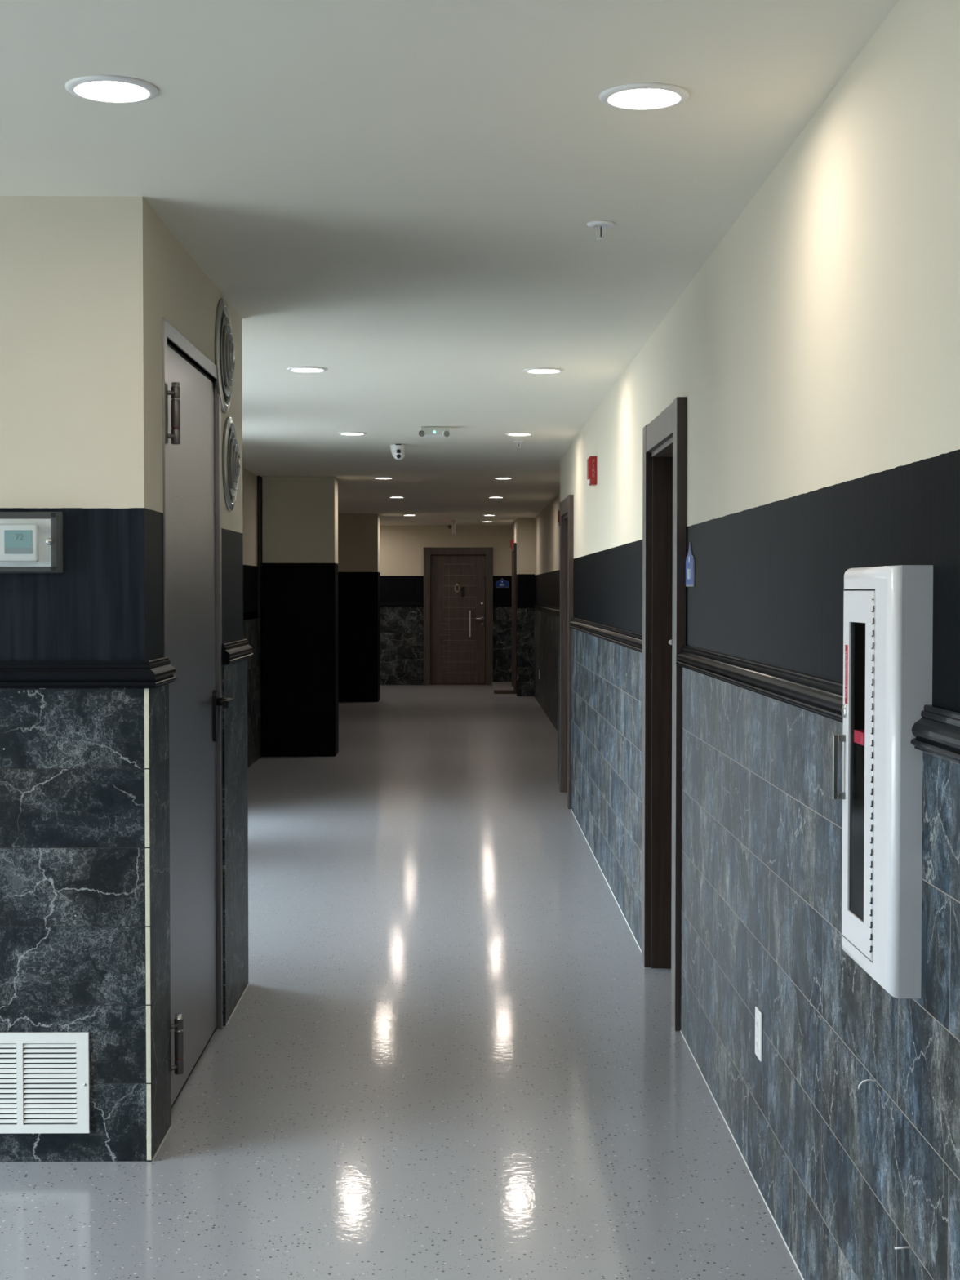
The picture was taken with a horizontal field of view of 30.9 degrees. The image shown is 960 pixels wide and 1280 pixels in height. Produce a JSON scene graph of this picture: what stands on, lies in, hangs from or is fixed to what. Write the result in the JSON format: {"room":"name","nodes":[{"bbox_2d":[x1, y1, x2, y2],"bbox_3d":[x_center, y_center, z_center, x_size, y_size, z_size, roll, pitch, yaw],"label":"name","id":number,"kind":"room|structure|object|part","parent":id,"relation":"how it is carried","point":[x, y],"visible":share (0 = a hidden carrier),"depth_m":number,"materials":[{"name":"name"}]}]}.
{"room":"building corridor","nodes":[
{"label":"building corridor","id":0,"kind":"room"},
{"bbox_2d":[0,195,248,1161],"bbox_3d":[-2.748,0.078,5.347,3.810,2.437,1.987,0,2,-1],"label":"wall","id":1,"kind":"structure","parent":0,"point":[88,283],"depth_m":4.38,"materials":[{"name":"beige paint"}]},
{"bbox_2d":[0,519,50,566],"bbox_3d":[-1.156,-0.244,4.355,0.164,0.122,0.036,0,2,-1],"label":"thermostat","id":2,"kind":"object","parent":1,"relation":"attached to","point":[22,541],"visible":0.87,"depth_m":4.34,"materials":[{"name":"white plastic"}]},
{"bbox_2d":[0,511,63,573],"bbox_3d":[-1.159,-0.244,4.337,0.219,0.154,0.074,0,2,-1],"label":"guard","id":3,"kind":"object","parent":1,"relation":"attached to","point":[55,541],"visible":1,"depth_m":4.32,"materials":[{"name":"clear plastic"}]},
{"bbox_3d":[-1.071,-0.245,4.311,0.019,0.019,0.022,0,2,-1],"label":"lock knob","id":4,"kind":"part","parent":3,"relation":"part of","materials":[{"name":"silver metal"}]},
{"bbox_2d":[0,1031,90,1133],"bbox_3d":[-1.168,1.122,4.393,0.358,0.256,0.013,0,2,-1],"label":"air vent","id":5,"kind":"object","parent":1,"relation":"in","point":[45,1077],"visible":1,"depth_m":4.39,"materials":[{"name":"white metal"}]},
{"bbox_2d":[0,656,176,688],"bbox_3d":[-2.729,0.083,4.490,3.830,0.068,0.311,0,2,-1],"label":"trim","id":6,"kind":"structure","parent":1,"relation":"attached to","point":[157,672],"depth_m":4.36,"materials":[{"name":"black paint"}]},
{"bbox_2d":[144,688,151,1159],"bbox_3d":[-0.840,0.721,4.389,0.012,1.199,0.003,0,2,-1],"label":"trim","id":7,"kind":"structure","parent":1,"relation":"attached to","point":[146,690],"depth_m":4.39,"materials":[{"name":"metal"}]},
{"bbox_2d":[161,317,233,1108],"bbox_3d":[-0.856,0.212,5.207,0.116,2.178,1.085,0,2,-1],"label":"door","id":8,"kind":"structure","parent":1,"relation":"in","point":[192,405],"depth_m":5.25,"materials":[{"name":"grey metal"}]},
{"bbox_3d":[-0.871,0.227,4.687,0.056,2.178,0.043,0,2,-1],"label":"frame post","id":9,"kind":"part","parent":8,"relation":"part of","materials":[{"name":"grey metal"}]},
{"bbox_3d":[-0.839,-0.608,4.677,0.019,0.156,0.065,1,2,21],"label":"hinge plate","id":10,"kind":"part","parent":8,"relation":"part of","materials":[{"name":"metal"}]},
{"bbox_3d":[-0.839,1.111,4.726,0.019,0.153,0.065,1,2,21],"label":"hinge plate","id":11,"kind":"part","parent":8,"relation":"part of","materials":[{"name":"metal"}]},
{"bbox_3d":[-0.862,0.246,5.649,0.012,0.170,0.038,0,2,-1],"label":"handle plate","id":12,"kind":"part","parent":8,"relation":"part of","materials":[{"name":"black metal"}]},
{"bbox_3d":[-0.881,0.197,5.728,0.056,2.178,0.043,0,2,-1],"label":"frame post","id":13,"kind":"part","parent":8,"relation":"part of","materials":[{"name":"grey metal"}]},
{"bbox_3d":[-0.828,0.203,5.591,0.054,0.027,0.142,0,2,-1],"label":"lever handle","id":14,"kind":"part","parent":8,"relation":"part of","materials":[{"name":"black metal"}]},
{"bbox_2d":[151,984,248,1161],"bbox_3d":[-0.841,1.294,5.395,0.003,0.004,1.973,0,2,-1],"label":"trim","id":15,"kind":"structure","parent":1,"relation":"attached to","point":[168,1131],"depth_m":4.67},
{"bbox_2d":[214,297,235,413],"bbox_3d":[-0.840,-0.949,5.802,0.041,0.380,0.380,0,2,-1],"label":"air vent","id":16,"kind":"object","parent":1,"relation":"in","point":[224,352],"visible":1,"depth_m":5.73,"materials":[{"name":"silver metal"}]},
{"bbox_2d":[222,417,240,511],"bbox_3d":[-0.841,-0.604,5.952,0.041,0.320,0.320,0,2,-1],"label":"air vent","id":17,"kind":"object","parent":1,"relation":"in","point":[231,464],"visible":1,"depth_m":5.88,"materials":[{"name":"silver metal"}]},
{"bbox_2d":[222,639,253,664],"bbox_3d":[-1.332,0.038,6.057,1.005,0.068,0.633,0,2,-1],"label":"trim","id":18,"kind":"structure","parent":1,"relation":"attached to","point":[233,651],"depth_m":5.96,"materials":[{"name":"black paint"}]},
{"bbox_2d":[242,467,262,768],"bbox_3d":[-2.026,-0.239,16.413,0.220,2.437,20.165,0,2,-1],"label":"wall","id":19,"kind":"structure","parent":0,"point":[251,627],"depth_m":14.54,"materials":[{"name":"beige paint"}]},
{"bbox_2d":[243,611,256,619],"bbox_3d":[-1.977,-0.329,18.862,0.033,0.068,15.265,0,2,-1],"label":"trim","id":20,"kind":"structure","parent":19,"relation":"attached to","point":[255,617],"depth_m":14.48,"materials":[{"name":"black paint"}]},
{"bbox_2d":[257,475,262,757],"bbox_3d":[-1.924,-0.200,15.057,0.048,2.437,0.110,0,2,-1],"label":"trim","id":21,"kind":"structure","parent":19,"relation":"attached to","point":[259,477],"depth_m":15.00,"materials":[{"name":"black wood"}]},
{"bbox_2d":[262,476,338,756],"bbox_3d":[-1.579,-0.207,15.296,0.633,2.437,0.380,0,2,-1],"label":"column","id":22,"kind":"structure","parent":0,"point":[300,514],"depth_m":15.11,"materials":[{"name":"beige paint"}]},
{"bbox_2d":[337,514,380,702],"bbox_3d":[-1.661,-0.421,22.757,0.675,2.437,0.550,0,2,-1],"label":"wall","id":23,"kind":"structure","parent":0,"point":[358,535],"depth_m":22.48,"materials":[{"name":"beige paint"}]},
{"bbox_2d":[0,684,802,1279],"bbox_3d":[-1.861,1.188,11.271,6.300,0.120,31.500,0,2,-1],"label":"floor","id":24,"kind":"structure","parent":0,"point":[450,1050],"depth_m":5.14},
{"bbox_2d":[491,681,513,693],"bbox_3d":[0.341,0.696,25.424,0.317,0.052,2.219,0,2,-1],"label":"raised step","id":25,"kind":"structure","parent":24,"relation":"on","point":[499,687],"depth_m":24.93,"materials":[{"name":"grey stone"}]},
{"bbox_2d":[511,517,534,696],"bbox_3d":[0.771,-0.489,25.126,0.563,2.437,2.788,0,2,-1],"label":"wall pier","id":26,"kind":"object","parent":24,"relation":"on","point":[523,528],"visible":0.44,"depth_m":23.74,"materials":[{"name":"beige paint"}]},
{"bbox_2d":[510,539,513,550],"bbox_3d":[0.470,-1.404,25.636,0.045,0.154,0.121,0,2,-1],"label":"fire alarm","id":27,"kind":"object","parent":26,"relation":"attached to","point":[511,540],"visible":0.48,"depth_m":25.58,"materials":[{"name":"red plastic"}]},
{"bbox_2d":[511,542,516,693],"bbox_3d":[0.597,-0.317,24.858,0.257,2.110,1.110,0,2,-1],"label":"door","id":28,"kind":"structure","parent":26,"relation":"attached to","point":[514,545],"depth_m":24.32,"materials":[{"name":"brown wood"}]},
{"bbox_3d":[0.482,-0.332,25.359,0.036,2.110,0.105,0,2,-1],"label":"architrave","id":29,"kind":"part","parent":28,"relation":"part of","materials":[{"name":"brown wood"}]},
{"bbox_3d":[0.492,-0.303,24.355,0.036,2.110,0.105,0,2,-1],"label":"architrave","id":30,"kind":"part","parent":28,"relation":"part of","materials":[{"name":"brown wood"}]},
{"bbox_2d":[379,525,511,684],"bbox_3d":[-0.600,-0.532,26.649,3.275,2.437,0.315,0,2,-1],"label":"wall","id":31,"kind":"structure","parent":0,"point":[401,547],"depth_m":26.49,"materials":[{"name":"beige paint"}]},
{"bbox_2d":[379,601,423,606],"bbox_3d":[-1.449,-0.547,26.481,1.173,0.068,0.033,0,2,-1],"label":"trim","id":32,"kind":"structure","parent":31,"relation":"attached to","point":[381,603],"depth_m":26.48,"materials":[{"name":"black paint"}]},
{"bbox_2d":[423,546,493,685],"bbox_3d":[-0.332,-0.362,26.542,1.059,2.103,0.183,0,2,-1],"label":"door","id":33,"kind":"structure","parent":31,"relation":"in","point":[457,580],"depth_m":26.52,"materials":[{"name":"brown wood"}]},
{"bbox_3d":[-0.807,-0.360,26.477,0.106,2.103,0.063,0,2,-1],"label":"architrave","id":34,"kind":"part","parent":33,"relation":"part of","materials":[{"name":"brown wood"}]},
{"bbox_3d":[-0.335,-1.355,26.454,0.837,0.109,0.062,0,2,-1],"label":"head architrave","id":35,"kind":"part","parent":33,"relation":"part of","materials":[{"name":"brown wood"}]},
{"bbox_3d":[0.142,-0.361,26.487,0.114,2.103,0.063,0,2,-1],"label":"architrave","id":36,"kind":"part","parent":33,"relation":"part of","materials":[{"name":"brown wood"}]},
{"bbox_2d":[495,577,508,587],"bbox_3d":[0.339,-0.874,26.501,0.200,0.144,0.006,0,2,-1],"label":"number sign","id":37,"kind":"object","parent":31,"relation":"attached to","point":[501,584],"visible":1,"depth_m":26.50,"materials":[{"name":"blue plastic"}]},
{"bbox_2d":[493,601,511,606],"bbox_3d":[0.344,-0.547,26.498,0.288,0.068,0.033,0,2,-1],"label":"trim","id":38,"kind":"structure","parent":31,"relation":"attached to","point":[495,603],"depth_m":26.49,"materials":[{"name":"black paint"}]},
{"bbox_2d":[0,0,898,525],"bbox_3d":[-1.861,-1.368,11.198,6.300,0.120,31.500,0,2,-1],"label":"ceiling","id":39,"kind":"structure","parent":0,"point":[397,199],"depth_m":4.09,"materials":[{"name":"paint"}]},
{"bbox_2d":[65,75,158,103],"bbox_3d":[-0.724,-1.081,3.416,0.180,0.008,0.180,0,2,-1],"label":"recessed light","id":40,"kind":"object","parent":39,"relation":"in","point":[113,89],"visible":1,"depth_m":3.41,"materials":[{"name":"beige plastic"}]},
{"bbox_2d":[75,81,147,99],"bbox_3d":[-0.724,-1.082,3.415,0.139,0.001,0.139,0,2,-1],"label":"diffuser","id":41,"kind":"object","parent":40,"relation":"attached to","point":[101,90],"depth_m":3.42,"materials":[{"name":"white plastic"}]},
{"bbox_2d":[286,366,327,372],"bbox_3d":[-0.770,-1.205,7.741,0.180,0.008,0.180,0,2,-1],"label":"recessed light","id":42,"kind":"object","parent":39,"relation":"in","point":[296,369],"visible":1,"depth_m":7.74,"materials":[{"name":"beige plastic"}]},
{"bbox_2d":[292,368,322,371],"bbox_3d":[-0.770,-1.206,7.741,0.139,0.001,0.139,0,2,-1],"label":"diffuser","id":43,"kind":"object","parent":42,"relation":"attached to","point":[301,369],"depth_m":7.77,"materials":[{"name":"white plastic"}]},
{"bbox_2d":[337,431,366,435],"bbox_3d":[-0.803,-1.296,10.910,0.180,0.008,0.180,0,2,-1],"label":"recessed light","id":44,"kind":"object","parent":39,"relation":"in","point":[341,433],"visible":1,"depth_m":10.88,"materials":[{"name":"beige plastic"}]},
{"bbox_2d":[373,476,393,479],"bbox_3d":[-0.847,-1.420,15.238,0.180,0.008,0.180,0,2,-1],"label":"recessed light","id":45,"kind":"object","parent":39,"relation":"in","point":[379,477],"visible":1,"depth_m":15.18,"materials":[{"name":"beige plastic"}]},
{"bbox_2d":[388,496,404,497],"bbox_3d":[-0.879,-1.510,18.357,0.180,0.008,0.180,0,2,-1],"label":"recessed light","id":46,"kind":"object","parent":39,"relation":"in","point":[388,496],"visible":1,"depth_m":18.32,"materials":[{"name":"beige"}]},
{"bbox_2d":[390,444,405,460],"bbox_3d":[-0.555,-1.271,11.758,0.108,0.107,0.119,0,2,-1],"label":"security camera","id":47,"kind":"object","parent":39,"relation":"attached to","point":[397,451],"visible":1,"depth_m":11.71,"materials":[{"name":"white plastic"}]},
{"bbox_2d":[417,426,450,437],"bbox_3d":[-0.275,-1.253,10.497,0.197,0.070,0.139,0,2,-1],"label":"emergency light","id":48,"kind":"object","parent":39,"relation":"attached to","point":[424,432],"visible":1,"depth_m":10.47,"materials":[{"name":"white plastic"}]},
{"bbox_2d":[448,520,455,534],"bbox_3d":[-0.400,-1.594,24.562,0.108,0.195,0.300,0,2,-1],"label":"exit sign","id":49,"kind":"object","parent":39,"relation":"hanging from","point":[450,526],"visible":1,"depth_m":24.42,"materials":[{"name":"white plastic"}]},
{"bbox_2d":[488,496,503,497],"bbox_3d":[0.171,-1.510,18.367,0.180,0.008,0.180,0,2,-1],"label":"recessed light","id":50,"kind":"object","parent":39,"relation":"in","point":[488,496],"visible":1,"depth_m":18.34,"materials":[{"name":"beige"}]},
{"bbox_2d":[493,477,513,479],"bbox_3d":[0.205,-1.421,15.248,0.180,0.008,0.180,0,2,-1],"label":"recessed light","id":51,"kind":"object","parent":39,"relation":"in","point":[493,477],"visible":1,"depth_m":15.21,"materials":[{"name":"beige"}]},
{"bbox_2d":[513,440,524,448],"bbox_3d":[0.258,-1.296,11.521,0.075,0.042,0.075,0,2,-1],"label":"sprinkler head","id":52,"kind":"object","parent":39,"relation":"attached to","point":[514,442],"visible":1,"depth_m":11.51},
{"bbox_2d":[505,432,533,435],"bbox_3d":[0.247,-1.297,10.950,0.180,0.008,0.180,0,2,-1],"label":"recessed light","id":53,"kind":"object","parent":39,"relation":"in","point":[507,433],"visible":1,"depth_m":10.91,"materials":[{"name":"beige plastic"}]},
{"bbox_2d":[523,367,563,373],"bbox_3d":[0.285,-1.207,7.782,0.180,0.008,0.180,0,2,-1],"label":"recessed light","id":54,"kind":"object","parent":39,"relation":"in","point":[535,370],"visible":1,"depth_m":7.77,"materials":[{"name":"beige plastic"}]},
{"bbox_2d":[528,369,558,372],"bbox_3d":[0.285,-1.208,7.782,0.139,0.001,0.139,0,2,-1],"label":"diffuser","id":55,"kind":"object","parent":54,"relation":"attached to","point":[533,371],"depth_m":7.80,"materials":[{"name":"white plastic"}]},
{"bbox_2d":[586,220,614,239],"bbox_3d":[0.326,-1.100,4.674,0.075,0.042,0.075,0,2,-1],"label":"sprinkler head","id":56,"kind":"object","parent":39,"relation":"attached to","point":[595,224],"visible":1,"depth_m":4.66},
{"bbox_2d":[599,82,689,110],"bbox_3d":[0.328,-1.083,3.466,0.180,0.008,0.180,0,2,-1],"label":"recessed light","id":57,"kind":"object","parent":39,"relation":"in","point":[639,95],"visible":1,"depth_m":3.46,"materials":[{"name":"beige plastic"}]},
{"bbox_2d":[608,88,679,106],"bbox_3d":[0.328,-1.084,3.466,0.139,0.001,0.139,0,2,-1],"label":"diffuser","id":58,"kind":"object","parent":57,"relation":"attached to","point":[637,97],"depth_m":3.47,"materials":[{"name":"white plastic"}]},
{"bbox_2d":[533,493,559,730],"bbox_3d":[0.954,-0.297,18.429,0.329,2.437,10.640,0,2,-1],"label":"wall","id":59,"kind":"structure","parent":0,"point":[547,529],"depth_m":19.98,"materials":[{"name":"beige paint"}]},
{"bbox_2d":[532,603,559,614],"bbox_3d":[0.787,-0.316,18.427,0.033,0.068,10.640,0,2,-1],"label":"trim","id":60,"kind":"structure","parent":59,"relation":"attached to","point":[550,609],"depth_m":19.80,"materials":[{"name":"black paint"}]},
{"bbox_2d":[557,510,559,526],"bbox_3d":[0.804,-1.216,17.341,0.045,0.154,0.121,0,2,-1],"label":"fire alarm","id":61,"kind":"object","parent":59,"relation":"attached to","point":[558,512],"visible":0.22,"depth_m":17.28,"materials":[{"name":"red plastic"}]},
{"bbox_2d":[557,0,959,1279],"bbox_3d":[0.964,0.104,4.465,0.584,2.437,17.300,0,2,-1],"label":"wall","id":62,"kind":"structure","parent":0,"point":[814,354],"depth_m":3.66,"materials":[{"name":"beige paint"}]},
{"bbox_2d":[559,494,573,808],"bbox_3d":[0.716,0.066,11.999,0.273,2.080,1.070,0,2,-1],"label":"door","id":63,"kind":"structure","parent":62,"relation":"in","point":[566,505],"depth_m":12.39,"materials":[{"name":"brown wood"}]},
{"bbox_3d":[0.591,0.052,12.480,0.033,2.080,0.105,0,2,-1],"label":"architrave","id":64,"kind":"part","parent":63,"relation":"part of","materials":[{"name":"brown wood"}]},
{"bbox_3d":[0.596,-0.919,11.970,0.032,0.102,0.859,0,2,-1],"label":"head architrave","id":65,"kind":"part","parent":63,"relation":"part of","materials":[{"name":"brown wood"}]},
{"bbox_3d":[0.600,0.080,11.516,0.033,2.080,0.105,0,2,-1],"label":"architrave","id":66,"kind":"part","parent":63,"relation":"part of","materials":[{"name":"brown wood"}]},
{"bbox_2d":[586,456,596,485],"bbox_3d":[0.614,-0.926,9.508,0.045,0.154,0.121,0,2,-1],"label":"fire alarm","id":67,"kind":"object","parent":62,"relation":"attached to","point":[592,460],"visible":1,"depth_m":9.45,"materials":[{"name":"red plastic"}]},
{"bbox_2d":[568,617,642,653],"bbox_3d":[0.624,-0.049,9.104,0.033,0.068,4.710,0,2,-1],"label":"trim","id":68,"kind":"structure","parent":62,"relation":"in","point":[628,639],"depth_m":8.29,"materials":[{"name":"black paint"}]},
{"bbox_2d":[641,396,686,1030],"bbox_3d":[0.766,0.232,6.222,0.286,2.080,1.070,0,2,-1],"label":"door","id":69,"kind":"structure","parent":62,"relation":"in","point":[664,437],"depth_m":6.63,"materials":[{"name":"brown wood"}]},
{"bbox_3d":[0.648,0.218,6.703,0.033,2.080,0.105,0,2,-1],"label":"architrave","id":70,"kind":"part","parent":69,"relation":"part of","materials":[{"name":"brown wood"}]},
{"bbox_3d":[0.653,-0.754,6.193,0.032,0.102,0.859,0,2,-1],"label":"head architrave","id":71,"kind":"part","parent":69,"relation":"part of","materials":[{"name":"brown wood"}]},
{"bbox_3d":[0.657,0.246,5.739,0.033,2.080,0.105,0,2,-1],"label":"architrave","id":72,"kind":"part","parent":69,"relation":"part of","materials":[{"name":"brown wood"}]},
{"bbox_2d":[570,808,804,1279],"bbox_3d":[0.679,1.344,3.677,0.002,0.003,15.660,0,2,-1],"label":"trim","id":73,"kind":"structure","parent":62,"relation":"attached to","point":[797,1267],"depth_m":4.64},
{"bbox_2d":[685,541,694,586],"bbox_3d":[0.672,-0.243,5.554,0.006,0.144,0.200,0,2,-1],"label":"number sign","id":74,"kind":"object","parent":62,"relation":"attached to","point":[690,559],"visible":1,"depth_m":5.53,"materials":[{"name":"blue plastic"}]},
{"bbox_2d":[755,1006,762,1062],"bbox_3d":[0.671,0.949,4.186,0.008,0.116,0.076,0,2,-1],"label":"wall outlet","id":75,"kind":"object","parent":62,"relation":"attached to","point":[758,1015],"visible":1,"depth_m":4.17,"materials":[{"name":"white plastic"}]},
{"bbox_2d":[755,1035,758,1051],"bbox_3d":[0.668,0.973,4.186,0.004,0.032,0.034,0,2,-1],"label":"receptacle","id":76,"kind":"object","parent":75,"relation":"attached to","point":[756,1037],"depth_m":4.19,"materials":[{"name":"white plastic"}]},
{"bbox_2d":[755,1015,759,1031],"bbox_3d":[0.668,0.925,4.185,0.004,0.032,0.034,0,2,-1],"label":"receptacle","id":77,"kind":"object","parent":75,"relation":"attached to","point":[757,1017],"depth_m":4.18,"materials":[{"name":"white plastic"}]},
{"bbox_2d":[675,644,843,723],"bbox_3d":[0.671,0.087,4.357,0.033,0.068,2.652,0,2,-1],"label":"trim","id":78,"kind":"structure","parent":62,"relation":"attached to","point":[824,697],"depth_m":3.97,"materials":[{"name":"black paint"}]},
{"bbox_2d":[857,1079,875,1088],"bbox_3d":[0.672,0.772,3.015,0.033,0.017,0.003,0,2,-1],"label":"spacer","id":79,"kind":"object","parent":62,"relation":"attached to","point":[867,1080],"visible":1,"depth_m":3.01,"materials":[{"name":"white plastic"}]},
{"bbox_2d":[831,564,933,998],"bbox_3d":[0.657,0.217,2.874,0.090,0.677,0.340,0,2,-1],"label":"fire extinguisher cabinet","id":80,"kind":"object","parent":62,"relation":"attached to","point":[888,610],"visible":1,"depth_m":2.73,"materials":[{"name":"white metal"}]},
{"bbox_3d":[0.622,0.220,3.008,0.022,0.112,0.012,0,2,-1],"label":"pull handle","id":81,"kind":"part","parent":80,"relation":"part of","materials":[{"name":"silver metal"}]},
{"bbox_3d":[0.634,0.217,2.912,0.003,0.599,0.224,0,2,-1],"label":"door","id":82,"kind":"part","parent":80,"relation":"part of","materials":[{"name":"white metal"}]},
{"bbox_2d":[894,1246,911,1248],"bbox_3d":[0.677,0.972,2.776,0.028,0.005,0.004,0,2,-1],"label":"spacer","id":83,"kind":"object","parent":62,"relation":"attached to","point":[896,1247],"visible":1,"depth_m":2.77,"materials":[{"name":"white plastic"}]},
{"bbox_2d":[911,704,959,764],"bbox_3d":[0.721,0.233,-0.731,0.033,0.068,6.912,0,2,-1],"label":"trim","id":84,"kind":"structure","parent":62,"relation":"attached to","point":[937,733],"depth_m":2.58,"materials":[{"name":"black paint"}]}
]}

